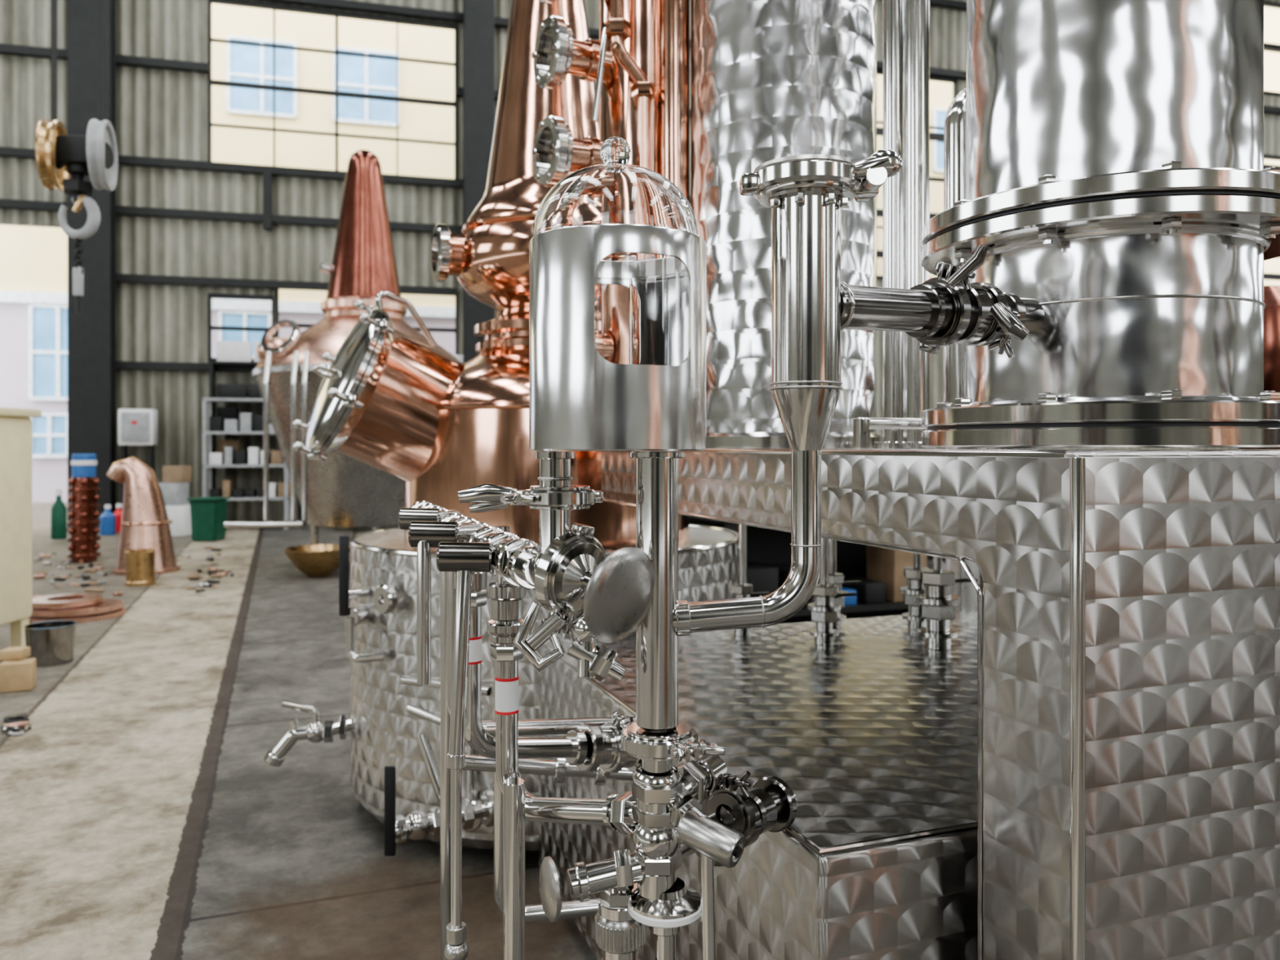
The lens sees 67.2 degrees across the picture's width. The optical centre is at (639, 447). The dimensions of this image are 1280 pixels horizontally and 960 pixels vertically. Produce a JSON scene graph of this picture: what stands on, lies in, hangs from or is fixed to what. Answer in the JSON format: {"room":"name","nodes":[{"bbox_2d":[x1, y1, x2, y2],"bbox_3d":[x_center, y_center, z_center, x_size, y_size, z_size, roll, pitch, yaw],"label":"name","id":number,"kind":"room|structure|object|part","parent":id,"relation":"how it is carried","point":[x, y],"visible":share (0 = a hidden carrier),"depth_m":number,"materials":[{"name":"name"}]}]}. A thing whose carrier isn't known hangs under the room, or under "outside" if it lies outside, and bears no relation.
{"room":"processing plant","nodes":[
{"label":"processing plant","id":0,"kind":"room"},
{"bbox_2d":[35,0,118,313],"bbox_3d":[-3.500,-2.219,6.000,0.393,2.762,0.520,0,0,-17],"label":"hook","id":1,"kind":"object","parent":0,"point":[59,155],"visible":1,"depth_m":5.97,"materials":[{"name":"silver metal"}]},
{"bbox_2d":[0,502,597,959],"bbox_3d":[7.795,1.350,11.989,41.000,0.200,35.000,0,0,-21],"label":"floor","id":2,"kind":"structure","parent":0,"point":[144,815],"depth_m":3.39,"materials":[{"name":"concrete"}]},
{"bbox_2d":[0,646,35,693],"bbox_3d":[-3.230,1.147,4.994,0.164,0.198,0.188,0,0,-23],"label":"wooden block","id":3,"kind":"object","parent":2,"relation":"on","point":[17,673],"visible":1,"depth_m":4.93,"materials":[{"name":"brown wood"}]},
{"bbox_2d":[0,407,41,647],"bbox_3d":[-4.100,0.507,5.692,0.780,1.485,0.575,0,0,0],"label":"cabinet","id":4,"kind":"object","parent":2,"relation":"on","point":[15,424],"visible":0.91,"depth_m":5.78,"materials":[{"name":"paint"}]},
{"bbox_2d":[22,620,77,666],"bbox_3d":[-3.419,1.139,5.587,0.270,0.222,0.270,0,0,0],"label":"pail","id":5,"kind":"object","parent":2,"relation":"on","point":[51,643],"visible":0.92,"depth_m":5.50,"materials":[{"name":"silver metal"}]},
{"bbox_2d":[50,488,66,539],"bbox_3d":[-7.946,0.910,13.170,0.190,0.680,0.190,0,0,0],"label":"bottle","id":6,"kind":"object","parent":2,"relation":"on","point":[58,510],"visible":1,"depth_m":13.11,"materials":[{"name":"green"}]},
{"bbox_2d":[27,593,125,623],"bbox_3d":[-4.203,1.183,7.126,0.700,0.135,0.700,0,0,0],"label":"flange","id":7,"kind":"object","parent":2,"relation":"on","point":[78,607],"visible":0.84,"depth_m":6.96,"materials":[{"name":"orange metal"}]},
{"bbox_2d":[66,453,101,563],"bbox_3d":[-6.080,0.661,10.536,0.339,1.179,0.321,0,0,0],"label":"column","id":8,"kind":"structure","parent":2,"relation":"on","point":[83,498],"depth_m":10.43,"materials":[{"name":"brown metal"}]},
{"bbox_2d":[66,0,115,531],"bbox_3d":[-8.305,-4.625,14.592,0.700,11.750,0.370,0,0,-15],"label":"steel column","id":9,"kind":"structure","parent":2,"relation":"on","point":[91,332],"depth_m":14.47,"materials":[{"name":"black metal"}]},
{"bbox_2d":[99,504,115,535],"bbox_3d":[-7.617,1.035,13.785,0.199,0.431,0.199,0,0,0],"label":"bottle","id":10,"kind":"object","parent":2,"relation":"on","point":[108,525],"visible":1,"depth_m":13.72,"materials":[{"name":"blue plastic"}]},
{"bbox_2d":[0,546,234,735],"bbox_3d":[-4.224,1.233,8.360,2.377,0.043,8.629,0,0,-35],"label":"pile","id":11,"kind":"object","parent":2,"relation":"on","point":[17,724],"visible":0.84,"depth_m":8.93,"materials":[{"name":"metal"}]},
{"bbox_2d":[113,503,122,533],"bbox_3d":[-7.668,1.041,14.183,0.204,0.419,0.204,0,0,0],"label":"bottle","id":12,"kind":"object","parent":2,"relation":"on","point":[118,513],"visible":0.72,"depth_m":14.10,"materials":[{"name":"red plastic"}]},
{"bbox_2d":[117,408,157,510],"bbox_3d":[-7.647,0.335,14.665,0.490,1.830,0.330,0,0,-15],"label":"control box","id":13,"kind":"object","parent":2,"relation":"on","point":[135,427],"visible":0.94,"depth_m":14.53,"materials":[{"name":"grey paint"}]},
{"bbox_2d":[124,548,155,586],"bbox_3d":[-4.554,1.094,8.780,0.253,0.312,0.253,0,0,0],"label":"drum","id":14,"kind":"object","parent":2,"relation":"on","point":[140,563],"visible":1,"depth_m":8.68,"materials":[{"name":"gold metal"}]},
{"bbox_2d":[106,456,180,575],"bbox_3d":[-4.968,0.672,9.704,0.610,1.156,0.608,0,0,45],"label":"copper pipe elbow","id":15,"kind":"object","parent":2,"relation":"on","point":[145,522],"visible":0.95,"depth_m":9.56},
{"bbox_2d":[158,466,191,535],"bbox_3d":[-6.647,0.759,13.810,0.444,0.981,0.450,0,0,0],"label":"cartons","id":16,"kind":"object","parent":2,"relation":"on","point":[175,488],"visible":0.76,"depth_m":13.65,"materials":[{"name":"white cardboard"}]},
{"bbox_2d":[186,497,230,541],"bbox_3d":[-5.790,0.964,12.939,0.406,0.573,0.420,0,0,0],"label":"bin","id":17,"kind":"object","parent":2,"relation":"on","point":[208,514],"visible":1,"depth_m":12.76,"materials":[{"name":"plastic"}]},
{"bbox_2d":[202,396,291,529],"bbox_3d":[-6.004,0.250,14.784,1.226,2.000,0.550,0,0,-15],"label":"storage rack","id":18,"kind":"object","parent":2,"relation":"on","point":[254,457],"visible":0.85,"depth_m":14.61,"materials":[{"name":"grey metal"}]},
{"bbox_2d":[283,544,350,577],"bbox_3d":[-3.117,1.112,9.335,0.633,0.277,0.633,0,0,0],"label":"copper bowl","id":19,"kind":"object","parent":2,"relation":"on","point":[317,561],"visible":0.85,"depth_m":9.15,"materials":[{"name":"gold metal"}]},
{"bbox_2d":[208,340,463,520],"bbox_3d":[-4.799,-0.213,15.573,3.962,2.926,0.290,0,0,-15],"label":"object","id":20,"kind":"object","parent":2,"relation":"on","point":[228,353],"visible":0.11,"depth_m":15.07,"materials":[{"name":"paint"}]},
{"bbox_2d":[223,149,458,545],"bbox_3d":[-2.860,-0.916,9.977,2.168,4.333,2.214,0,0,0],"label":"copper still","id":21,"kind":"object","parent":2,"relation":"on","point":[341,492],"visible":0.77,"depth_m":9.44,"materials":[{"name":"metal"}]},
{"bbox_2d":[462,0,494,363],"bbox_3d":[-2.693,-4.625,16.096,0.620,11.750,0.370,0,0,-15],"label":"steel column","id":22,"kind":"structure","parent":2,"relation":"on","point":[478,15],"depth_m":15.96,"materials":[{"name":"black metal"}]},
{"bbox_2d":[263,0,737,856],"bbox_3d":[-0.402,-0.725,3.438,1.576,3.949,1.390,0,0,-42],"label":"pot still","id":23,"kind":"object","parent":2,"relation":"on","point":[389,402],"visible":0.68,"depth_m":3.06,"materials":[{"name":"metal"}]},
{"bbox_2d":[398,136,1044,959],"bbox_3d":[-0.127,0.435,1.577,1.381,1.630,0.748,0,0,42],"label":"parrot","id":24,"kind":"object","parent":2,"relation":"on","point":[617,254],"visible":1,"depth_m":1.16,"materials":[{"name":"silver metal"}]},
{"bbox_2d":[528,223,706,450],"bbox_3d":[-0.027,-0.122,1.180,0.216,0.253,0.216,0,0,0],"label":"metal cylinder","id":25,"kind":"object","parent":24,"relation":"on","point":[617,312],"depth_m":1.09,"materials":[{"name":"metal"}]},
{"bbox_2d":[688,515,982,623],"bbox_3d":[1.900,0.643,6.200,3.400,1.214,0.700,0,0,-21],"label":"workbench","id":26,"kind":"object","parent":2,"relation":"on","point":[880,571],"visible":0.06,"depth_m":5.90,"materials":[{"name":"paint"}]},
{"bbox_2d":[538,448,1279,959],"bbox_3d":[0.734,0.627,2.188,1.562,1.247,1.816,0,0,-20],"label":"stand","id":27,"kind":"object","parent":2,"relation":"on","point":[1074,756],"visible":0.87,"depth_m":1.27,"materials":[{"name":"metal"}]},
{"bbox_2d":[531,0,689,203],"bbox_3d":[-0.056,-1.522,2.682,0.454,3.050,0.335,0,0,-28],"label":"column","id":28,"kind":"structure","parent":27,"relation":"on","point":[639,62],"depth_m":2.59,"materials":[{"name":"metal"}]},
{"bbox_3d":[0.668,0.704,2.245,1.477,1.093,1.502,0,0,-20],"label":"product tank","id":29,"kind":"part","parent":27,"relation":"part of","materials":[{"name":"metal"}]},
{"bbox_2d":[690,0,882,448],"bbox_3d":[0.384,-1.557,2.599,0.524,3.120,0.524,0,0,0],"label":"column","id":30,"kind":"structure","parent":27,"relation":"on","point":[771,79],"depth_m":2.39,"materials":[{"name":"metal"}]},
{"bbox_2d":[853,0,986,448],"bbox_3d":[0.610,-1.198,2.106,0.400,2.403,0.402,0,0,-28],"label":"pipes","id":31,"kind":"object","parent":27,"relation":"on","point":[906,23],"visible":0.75,"depth_m":2.14,"materials":[{"name":"metal"}]},
{"bbox_2d":[921,0,1279,447],"bbox_3d":[0.750,-1.210,1.550,0.570,2.420,0.570,0,0,0],"label":"column","id":32,"kind":"structure","parent":27,"relation":"on","point":[1117,183],"depth_m":1.35,"materials":[{"name":"metal"}]},
{"bbox_2d":[1000,447,1032,448],"bbox_3d":[7.352,-4.625,18.787,0.620,11.750,0.370,0,0,-15],"label":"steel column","id":33,"kind":"structure","parent":2,"relation":"on","point":[1001,447],"depth_m":18.67,"materials":[{"name":"grey metal"}]},
{"bbox_2d":[1238,284,1279,448],"bbox_3d":[2.070,0.360,3.200,0.320,1.780,0.320,0,0,0],"label":"receiver","id":34,"kind":"object","parent":2,"relation":"on","point":[1272,292],"visible":0.12,"depth_m":3.06,"materials":[{"name":"metal"}]},
{"bbox_2d":[0,0,1279,524],"bbox_3d":[2.286,-4.625,17.797,35.000,11.750,0.083,0,0,-15],"label":"wall","id":35,"kind":"structure","parent":0,"point":[161,113],"depth_m":15.22,"materials":[{"name":"grey metal"}]},
{"bbox_2d":[207,293,273,362],"bbox_3d":[-6.397,-1.900,15.445,0.974,1.100,0.100,0,0,-15],"label":"window","id":36,"kind":"structure","parent":35,"relation":"in","point":[214,295],"depth_m":15.36,"materials":[{"name":"paint"}]},
{"bbox_2d":[207,0,457,178],"bbox_3d":[-4.981,-5.810,15.824,3.905,2.700,0.100,0,0,-15],"label":"window","id":37,"kind":"structure","parent":35,"relation":"in","point":[275,6],"depth_m":15.78,"materials":[{"name":"paint"}]},
{"bbox_2d":[275,288,457,355],"bbox_3d":[-4.499,-1.980,15.954,2.884,1.360,0.101,0,0,-15],"label":"window","id":38,"kind":"structure","parent":35,"relation":"in","point":[277,291],"depth_m":16.11,"materials":[{"name":"paint"}]},
{"bbox_2d":[876,69,957,279],"bbox_3d":[4.466,-5.200,18.356,3.545,4.000,0.100,0,0,-15],"label":"window","id":39,"kind":"structure","parent":35,"relation":"in","point":[879,72],"depth_m":18.68,"materials":[{"name":"paint"}]},
{"bbox_2d":[1263,0,1279,96],"bbox_3d":[12.671,-8.600,20.554,8.534,2.000,0.104,0,0,-15],"label":"window","id":40,"kind":"structure","parent":35,"relation":"in","point":[1268,4],"depth_m":20.78,"materials":[{"name":"paint"}]},
{"bbox_2d":[1263,154,1279,257],"bbox_3d":[12.671,-4.850,20.554,8.534,2.900,0.104,0,0,-15],"label":"window","id":41,"kind":"structure","parent":35,"relation":"in","point":[1268,157],"depth_m":20.79,"materials":[{"name":"paint"}]},
{"bbox_2d":[0,0,1279,372],"bbox_3d":[2.315,-4.935,17.691,35.000,7.450,0.140,0,0,-15],"label":"steel beams","id":42,"kind":"structure","parent":0,"point":[267,218],"depth_m":15.39,"materials":[{"name":"metal"}]},
{"label":"outside","id":43,"kind":"structure","parent":0,"visible":0},
{"bbox_2d":[0,3,1279,502],"bbox_3d":[2.527,-8.700,26.558,56.001,20.100,1.121,0,0,-15],"label":"neighbouring building","id":44,"kind":"structure","parent":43,"point":[33,260],"depth_m":23.15,"materials":[{"name":"beige paint"}]}
]}

